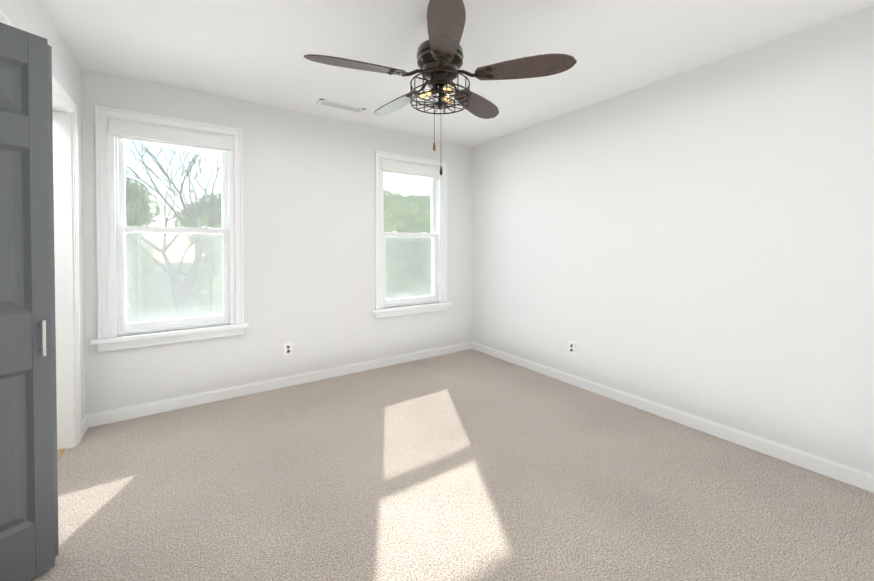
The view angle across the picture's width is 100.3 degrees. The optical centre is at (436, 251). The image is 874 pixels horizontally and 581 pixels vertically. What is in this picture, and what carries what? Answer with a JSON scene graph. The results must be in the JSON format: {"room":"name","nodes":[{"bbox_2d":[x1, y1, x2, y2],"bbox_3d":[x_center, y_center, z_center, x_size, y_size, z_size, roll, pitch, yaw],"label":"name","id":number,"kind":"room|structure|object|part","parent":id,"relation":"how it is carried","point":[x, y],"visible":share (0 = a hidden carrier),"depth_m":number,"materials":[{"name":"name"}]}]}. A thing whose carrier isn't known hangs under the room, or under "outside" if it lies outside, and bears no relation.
{"room":"empty bedroom","nodes":[
{"label":"empty bedroom","id":0,"kind":"room"},
{"bbox_2d":[0,0,85,421],"bbox_3d":[-1.345,0.506,0.814,0.150,3.440,3.940,-1,1,-34],"label":"wall","id":1,"kind":"structure","parent":0,"point":[32,16],"depth_m":2.14,"materials":[{"name":"white paint"}]},
{"bbox_2d":[0,8,81,449],"bbox_3d":[-1.930,0.155,1.667,0.178,2.119,1.423,-1,1,-34],"label":"trim","id":2,"kind":"structure","parent":1,"relation":"attached to","point":[66,251],"depth_m":2.22,"materials":[{"name":"white wood"}]},
{"bbox_2d":[57,448,64,460],"bbox_3d":[-1.924,1.211,1.685,0.040,0.007,1.285,-1,1,-34],"label":"wood floor","id":3,"kind":"structure","parent":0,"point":[59,452],"depth_m":2.18,"materials":[{"name":"beige wood"}]},
{"bbox_2d":[81,68,471,414],"bbox_3d":[-1.319,-0.028,3.305,4.420,2.440,0.150,-1,1,-34],"label":"wall","id":4,"kind":"structure","parent":0,"point":[309,235],"depth_m":3.23,"materials":[{"name":"white paint"}]},
{"bbox_2d":[91,105,248,351],"bbox_3d":[-2.007,-0.156,2.813,0.956,1.691,0.220,-1,1,-34],"label":"window","id":5,"kind":"structure","parent":4,"relation":"in","point":[115,128],"depth_m":2.71,"materials":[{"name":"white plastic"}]},
{"bbox_2d":[125,233,222,322],"bbox_3d":[-2.050,0.198,2.881,0.690,0.740,0.002,-1,1,-34],"label":"screen","id":6,"kind":"object","parent":5,"relation":"attached to","point":[165,274],"depth_m":2.87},
{"bbox_3d":[-2.019,-0.171,2.831,0.612,1.380,0.050,-1,1,-34],"label":"glass","id":7,"kind":"part","parent":5,"relation":"part of","materials":[{"name":"clear glass"}]},
{"bbox_2d":[81,341,472,432],"bbox_3d":[-0.995,1.146,3.442,3.390,0.090,0.016,-1,1,-34],"label":"baseboard","id":8,"kind":"structure","parent":4,"relation":"attached to","point":[121,414],"depth_m":3.05,"materials":[{"name":"white wood"}]},
{"bbox_2d":[284,342,292,355],"bbox_3d":[-1.314,0.864,3.224,0.070,0.114,0.008,-1,1,-34],"label":"outlet","id":9,"kind":"object","parent":4,"relation":"attached to","point":[288,350],"visible":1,"depth_m":3.22,"materials":[{"name":"white plastic"}]},
{"bbox_2d":[372,151,450,317],"bbox_3d":[-0.292,-0.172,3.990,0.956,1.691,0.220,-1,1,-34],"label":"window","id":10,"kind":"structure","parent":4,"relation":"in","point":[405,165],"depth_m":3.97,"materials":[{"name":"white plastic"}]},
{"bbox_3d":[-0.304,-0.187,4.008,0.612,1.380,0.050,-1,1,-34],"label":"glass","id":11,"kind":"part","parent":10,"relation":"part of","materials":[{"name":"clear glass"}]},
{"bbox_2d":[386,237,432,298],"bbox_3d":[-0.335,0.182,4.057,0.690,0.740,0.002,-1,1,-34],"label":"screen","id":12,"kind":"object","parent":10,"relation":"attached to","point":[398,263],"depth_m":4.07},
{"bbox_2d":[29,349,873,580],"bbox_3d":[-0.204,1.264,1.698,4.420,0.100,4.090,-1,1,-34],"label":"floor carpet","id":13,"kind":"object","parent":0,"point":[470,465],"visible":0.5,"depth_m":1.83,"materials":[{"name":"beige carpet"}]},
{"bbox_2d":[41,0,873,146],"bbox_3d":[-0.204,-1.275,1.664,4.420,0.100,4.090,-1,1,-34],"label":"ceiling","id":14,"kind":"structure","parent":0,"point":[254,51],"depth_m":2.17,"materials":[{"name":"white paint"}]},
{"bbox_2d":[316,99,365,113],"bbox_3d":[-0.820,-1.241,3.127,0.390,0.008,0.130,-1,1,-34],"label":"ceiling vent","id":15,"kind":"object","parent":14,"relation":"in","point":[340,106],"visible":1,"depth_m":3.12,"materials":[{"name":"white metal"}]},
{"bbox_2d":[304,0,576,174],"bbox_3d":[-0.023,-0.809,1.927,1.264,0.840,1.229,-1,1,-34],"label":"ceiling fan","id":16,"kind":"object","parent":14,"relation":"hanging from","point":[440,57],"visible":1,"depth_m":1.79,"materials":[{"name":"brown wood"}]},
{"bbox_2d":[472,6,873,474],"bbox_3d":[1.599,-0.021,2.826,0.150,2.440,3.940,-1,1,-34],"label":"wall","id":17,"kind":"structure","parent":0,"point":[698,241],"depth_m":2.39,"materials":[{"name":"white paint"}]},
{"bbox_2d":[568,341,575,354],"bbox_3d":[1.208,0.863,3.268,0.008,0.114,0.070,-1,1,-34],"label":"outlet","id":18,"kind":"object","parent":17,"relation":"attached to","point":[571,347],"visible":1,"depth_m":3.27,"materials":[{"name":"white plastic"}]},
{"bbox_2d":[473,342,873,492],"bbox_3d":[1.488,1.154,2.857,0.016,0.090,3.790,-1,1,-34],"label":"baseboard","id":19,"kind":"structure","parent":17,"relation":"attached to","point":[863,480],"depth_m":2.38,"materials":[{"name":"white wood"}]},
{"bbox_3d":[-1.949,-0.822,1.640,0.032,0.026,1.281,-1,1,-34],"label":"track rail","id":20,"kind":"object","parent":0,"visible":0},
{"bbox_2d":[0,22,58,580],"bbox_3d":[-1.590,0.202,1.340,0.257,2.011,0.318,-1,1,-34],"label":"closet door","id":21,"kind":"structure","parent":20,"relation":"hanging from","point":[29,544],"depth_m":1.33,"materials":[{"name":"grey paint"}]},
{"label":"outside","id":22,"kind":"structure","parent":0,"visible":0},
{"bbox_2d":[125,139,431,322],"bbox_3d":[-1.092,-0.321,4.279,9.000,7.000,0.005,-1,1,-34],"label":"window glass","id":23,"kind":"structure","parent":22,"point":[212,211],"depth_m":3.43,"materials":[{"name":"clear glass"}]}
]}

